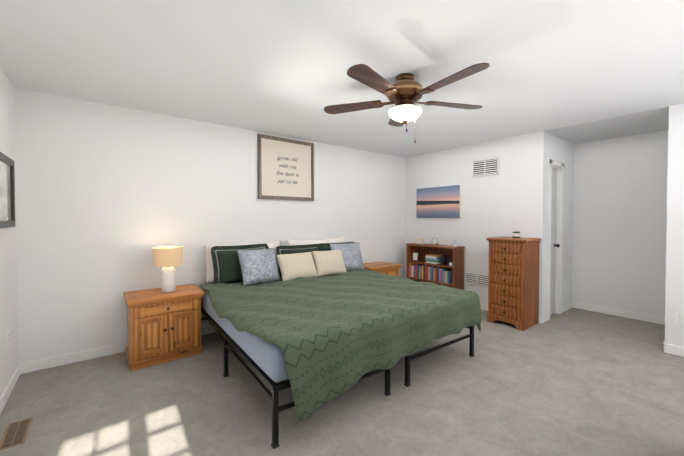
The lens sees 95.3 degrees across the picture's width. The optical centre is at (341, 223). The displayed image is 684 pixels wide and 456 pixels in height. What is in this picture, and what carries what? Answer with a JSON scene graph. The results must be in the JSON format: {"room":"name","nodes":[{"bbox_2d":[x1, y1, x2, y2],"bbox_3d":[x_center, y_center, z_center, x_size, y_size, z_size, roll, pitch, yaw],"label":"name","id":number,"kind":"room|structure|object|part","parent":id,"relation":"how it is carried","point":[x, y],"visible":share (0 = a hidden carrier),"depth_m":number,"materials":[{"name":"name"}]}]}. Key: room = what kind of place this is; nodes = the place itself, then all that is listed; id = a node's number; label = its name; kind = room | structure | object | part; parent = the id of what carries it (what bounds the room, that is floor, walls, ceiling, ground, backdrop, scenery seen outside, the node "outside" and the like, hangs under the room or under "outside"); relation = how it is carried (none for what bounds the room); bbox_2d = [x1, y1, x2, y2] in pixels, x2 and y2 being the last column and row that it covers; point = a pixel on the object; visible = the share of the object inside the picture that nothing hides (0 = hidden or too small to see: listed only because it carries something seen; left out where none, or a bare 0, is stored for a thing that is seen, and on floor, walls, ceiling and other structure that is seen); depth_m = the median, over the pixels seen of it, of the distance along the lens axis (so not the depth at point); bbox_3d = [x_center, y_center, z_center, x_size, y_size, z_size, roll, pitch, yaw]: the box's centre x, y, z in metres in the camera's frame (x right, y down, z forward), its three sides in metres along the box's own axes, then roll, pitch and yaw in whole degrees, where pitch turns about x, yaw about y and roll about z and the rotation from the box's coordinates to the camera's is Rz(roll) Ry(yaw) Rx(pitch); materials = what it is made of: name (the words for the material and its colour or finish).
{"room":"bedroom","nodes":[
{"label":"bedroom","id":0,"kind":"room"},
{"bbox_2d":[0,68,17,396],"bbox_3d":[-1.494,0.104,0.937,0.100,2.440,4.475,-1,1,-38],"label":"wall","id":1,"kind":"structure","parent":0,"point":[8,309],"depth_m":2.41,"materials":[{"name":"paint"}]},
{"bbox_2d":[0,152,15,227],"bbox_3d":[-2.339,-0.227,2.127,0.035,0.520,0.800,-1,1,-38],"label":"picture frame","id":2,"kind":"object","parent":1,"relation":"attached to","point":[7,195],"visible":1,"depth_m":2.30,"materials":[{"name":"black wood"}]},
{"bbox_2d":[7,329,9,346],"bbox_3d":[-2.537,0.869,2.372,0.008,0.115,0.072,-1,1,-38],"label":"electrical outlet","id":3,"kind":"object","parent":1,"relation":"attached to","point":[8,337],"visible":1,"depth_m":2.36,"materials":[{"name":"white plastic"}]},
{"bbox_2d":[0,364,20,413],"bbox_3d":[-1.450,1.276,0.992,0.013,0.095,4.275,-1,1,-38],"label":"baseboard","id":4,"kind":"structure","parent":1,"relation":"attached to","point":[6,393],"depth_m":2.34,"materials":[{"name":"white wood"}]},
{"bbox_2d":[13,88,404,363],"bbox_3d":[-0.799,0.046,4.256,5.085,2.440,0.100,-1,1,-38],"label":"wall","id":5,"kind":"structure","parent":0,"point":[108,198],"depth_m":3.16,"materials":[{"name":"paint"}]},
{"bbox_2d":[19,325,216,373],"bbox_3d":[-0.803,1.220,4.201,4.985,0.095,0.013,-1,1,-38],"label":"baseboard","id":6,"kind":"structure","parent":5,"relation":"attached to","point":[51,362],"depth_m":2.90,"materials":[{"name":"white wood"}]},
{"bbox_2d":[257,134,313,200],"bbox_3d":[-0.735,-0.728,4.205,0.840,0.820,0.030,-1,1,-38],"label":"decorative sign","id":7,"kind":"object","parent":5,"relation":"attached to","point":[285,168],"visible":1,"depth_m":4.18,"materials":[{"name":"beige paper"}]},
{"bbox_2d":[0,308,683,455],"bbox_3d":[1.477,1.343,3.281,8.043,0.120,4.875,-1,1,-38],"label":"floor","id":8,"kind":"structure","parent":0,"point":[575,382],"depth_m":2.24,"materials":[{"name":"carpet"}]},
{"bbox_2d":[0,417,32,449],"bbox_3d":[-2.027,1.302,1.940,0.115,0.009,0.300,-1,1,-38],"label":"floor vent","id":9,"kind":"object","parent":8,"relation":"in","point":[15,433],"visible":1,"depth_m":1.93,"materials":[{"name":"brown metal"}]},
{"bbox_2d":[123,284,204,370],"bbox_3d":[-1.745,0.979,3.068,0.636,0.615,0.492,-1,1,-38],"label":"nightstand","id":10,"kind":"object","parent":8,"relation":"on","point":[163,327],"visible":1,"depth_m":2.90,"materials":[{"name":"brown wood"}]},
{"bbox_2d":[152,246,182,292],"bbox_3d":[-1.712,0.452,3.073,0.266,0.437,0.266,-1,1,-38],"label":"table lamp","id":11,"kind":"object","parent":10,"relation":"on","point":[165,257],"visible":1,"depth_m":3.01,"materials":[{"name":"white ceramic"}]},
{"bbox_2d":[199,236,480,448],"bbox_3d":[-0.147,0.750,3.237,2.195,1.068,2.191,-1,1,-36],"label":"bed","id":12,"kind":"object","parent":8,"relation":"on","point":[318,323],"visible":1,"depth_m":2.52,"materials":[{"name":"green fabric"}]},
{"bbox_3d":[-0.172,0.810,3.253,2.070,0.223,2.090,-1,1,-36],"label":"mattress","id":13,"kind":"part","parent":12,"relation":"part of","materials":[{"name":"fabric"}]},
{"bbox_2d":[363,261,401,276],"bbox_3d":[0.543,0.948,4.856,0.636,0.615,0.492,-1,1,-38],"label":"nightstand","id":14,"kind":"object","parent":8,"relation":"on","point":[386,268],"visible":0.25,"depth_m":4.76,"materials":[{"name":"brown wood"}]},
{"bbox_2d":[406,237,464,289],"bbox_3d":[1.482,0.739,5.048,0.300,1.028,0.916,-1,1,-38],"label":"bookcase","id":15,"kind":"object","parent":8,"relation":"on","point":[435,262],"visible":0.71,"depth_m":4.95,"materials":[{"name":"brown wood"}]},
{"bbox_2d":[408,252,451,287],"bbox_3d":[1.463,0.834,5.050,0.200,0.714,0.824,-1,1,-38],"label":"books","id":16,"kind":"object","parent":15,"relation":"on","point":[436,267],"depth_m":4.96,"materials":[{"name":"multicoloured paper"}]},
{"bbox_3d":[1.518,0.286,5.069,0.058,0.123,0.122,-1,1,-38],"label":"decor plate","id":17,"kind":"part","parent":15,"relation":"part of","materials":[{"name":"white ceramic"}]},
{"bbox_2d":[486,231,540,330],"bbox_3d":[2.188,0.683,3.993,0.487,1.176,0.480,-1,1,-38],"label":"dresser","id":18,"kind":"object","parent":8,"relation":"on","point":[513,287],"visible":1,"depth_m":3.85,"materials":[{"name":"brown wood"}]},
{"bbox_2d":[513,231,519,237],"bbox_3d":[2.232,0.140,3.993,0.085,0.090,0.085,-1,1,-38],"label":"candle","id":19,"kind":"object","parent":18,"relation":"on","point":[516,234],"depth_m":3.96,"materials":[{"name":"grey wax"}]},
{"bbox_2d":[0,0,683,157],"bbox_3d":[1.477,-1.214,3.237,8.043,0.124,4.875,-1,1,-38],"label":"ceiling","id":20,"kind":"structure","parent":0,"point":[279,67],"depth_m":2.19,"materials":[{"name":"paint"}]},
{"bbox_2d":[324,63,489,142],"bbox_3d":[0.505,-0.882,2.394,1.315,0.515,1.290,-1,1,-38],"label":"fan","id":21,"kind":"object","parent":20,"relation":"hanging from","point":[404,92],"visible":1,"depth_m":2.33,"materials":[{"name":"brown wood"}]},
{"bbox_2d":[405,103,683,346],"bbox_3d":[2.543,0.050,4.028,0.100,2.440,4.375,-1,1,-38],"label":"wall","id":22,"kind":"structure","parent":0,"point":[501,204],"depth_m":4.40,"materials":[{"name":"paint"}]},
{"bbox_2d":[416,185,460,217],"bbox_3d":[1.573,-0.347,5.147,0.036,0.505,0.830,-1,1,-38],"label":"framed picture","id":23,"kind":"object","parent":22,"relation":"attached to","point":[439,202],"visible":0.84,"depth_m":5.09,"materials":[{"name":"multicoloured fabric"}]},
{"bbox_2d":[465,271,488,287],"bbox_3d":[2.004,0.835,4.635,0.014,0.190,0.389,-1,1,-38],"label":"air vent","id":24,"kind":"object","parent":22,"relation":"in","point":[476,279],"visible":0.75,"depth_m":4.63,"materials":[{"name":"grey metal"}]},
{"bbox_2d":[472,157,498,176],"bbox_3d":[2.072,-0.814,4.519,0.014,0.250,0.400,-1,1,-38],"label":"air vent","id":25,"kind":"object","parent":22,"relation":"in","point":[485,167],"visible":1,"depth_m":4.51,"materials":[{"name":"grey metal"}]},
{"bbox_2d":[480,302,540,322],"bbox_3d":[1.844,1.208,4.851,0.013,0.095,2.249,-1,1,-38],"label":"baseboard","id":26,"kind":"structure","parent":22,"relation":"attached to","point":[484,306],"depth_m":4.53,"materials":[{"name":"white wood"}]},
{"bbox_2d":[662,343,683,356],"bbox_3d":[3.493,1.245,2.742,0.013,0.095,0.946,-1,1,-38],"label":"baseboard","id":27,"kind":"structure","parent":22,"relation":"attached to","point":[674,350],"depth_m":3.05,"materials":[{"name":"white wood"}]},
{"bbox_2d":[674,311,683,323],"bbox_3d":[3.273,0.913,3.021,0.008,0.115,0.072,-1,1,-38],"label":"electrical outlet","id":28,"kind":"object","parent":22,"relation":"attached to","point":[678,317],"visible":1,"depth_m":3.02,"materials":[{"name":"white plastic"}]},
{"bbox_2d":[534,131,573,315],"bbox_3d":[2.967,0.045,4.345,1.158,2.440,0.100,-1,1,-38],"label":"wall","id":29,"kind":"structure","parent":0,"point":[542,158],"depth_m":4.05,"materials":[{"name":"paint"}]},
{"bbox_2d":[541,313,547,322],"bbox_3d":[2.609,1.223,4.014,0.188,0.095,0.013,-1,1,-38],"label":"baseboard","id":30,"kind":"structure","parent":29,"relation":"attached to","point":[544,318],"depth_m":3.99,"materials":[{"name":"white wood"}]},
{"bbox_2d":[547,159,563,319],"bbox_3d":[2.859,0.214,4.252,0.510,2.105,0.117,-1,1,-38],"label":"door frame","id":31,"kind":"structure","parent":29,"relation":"attached to","point":[559,229],"depth_m":4.32,"materials":[{"name":"white wood"}]},
{"bbox_3d":[2.865,0.249,4.245,0.346,2.011,0.097,-1,1,-38],"label":"door leaf trim","id":32,"kind":"part","parent":31,"relation":"part of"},
{"bbox_2d":[562,301,572,312],"bbox_3d":[3.275,1.214,4.535,0.463,0.095,0.013,-1,1,-38],"label":"baseboard","id":33,"kind":"structure","parent":29,"relation":"attached to","point":[567,306],"depth_m":4.52,"materials":[{"name":"white wood"}]},
{"bbox_2d":[572,130,667,316],"bbox_3d":[3.168,0.031,5.109,0.100,2.440,3.442,-1,1,-38],"label":"wall","id":34,"kind":"structure","parent":0,"point":[619,218],"depth_m":4.23,"materials":[{"name":"paint"}]},
{"bbox_2d":[572,301,664,324],"bbox_3d":[3.785,1.219,4.248,0.013,0.095,1.093,-1,1,-38],"label":"baseboard","id":35,"kind":"structure","parent":34,"relation":"attached to","point":[627,314],"depth_m":4.23,"materials":[{"name":"white wood"}]}
]}

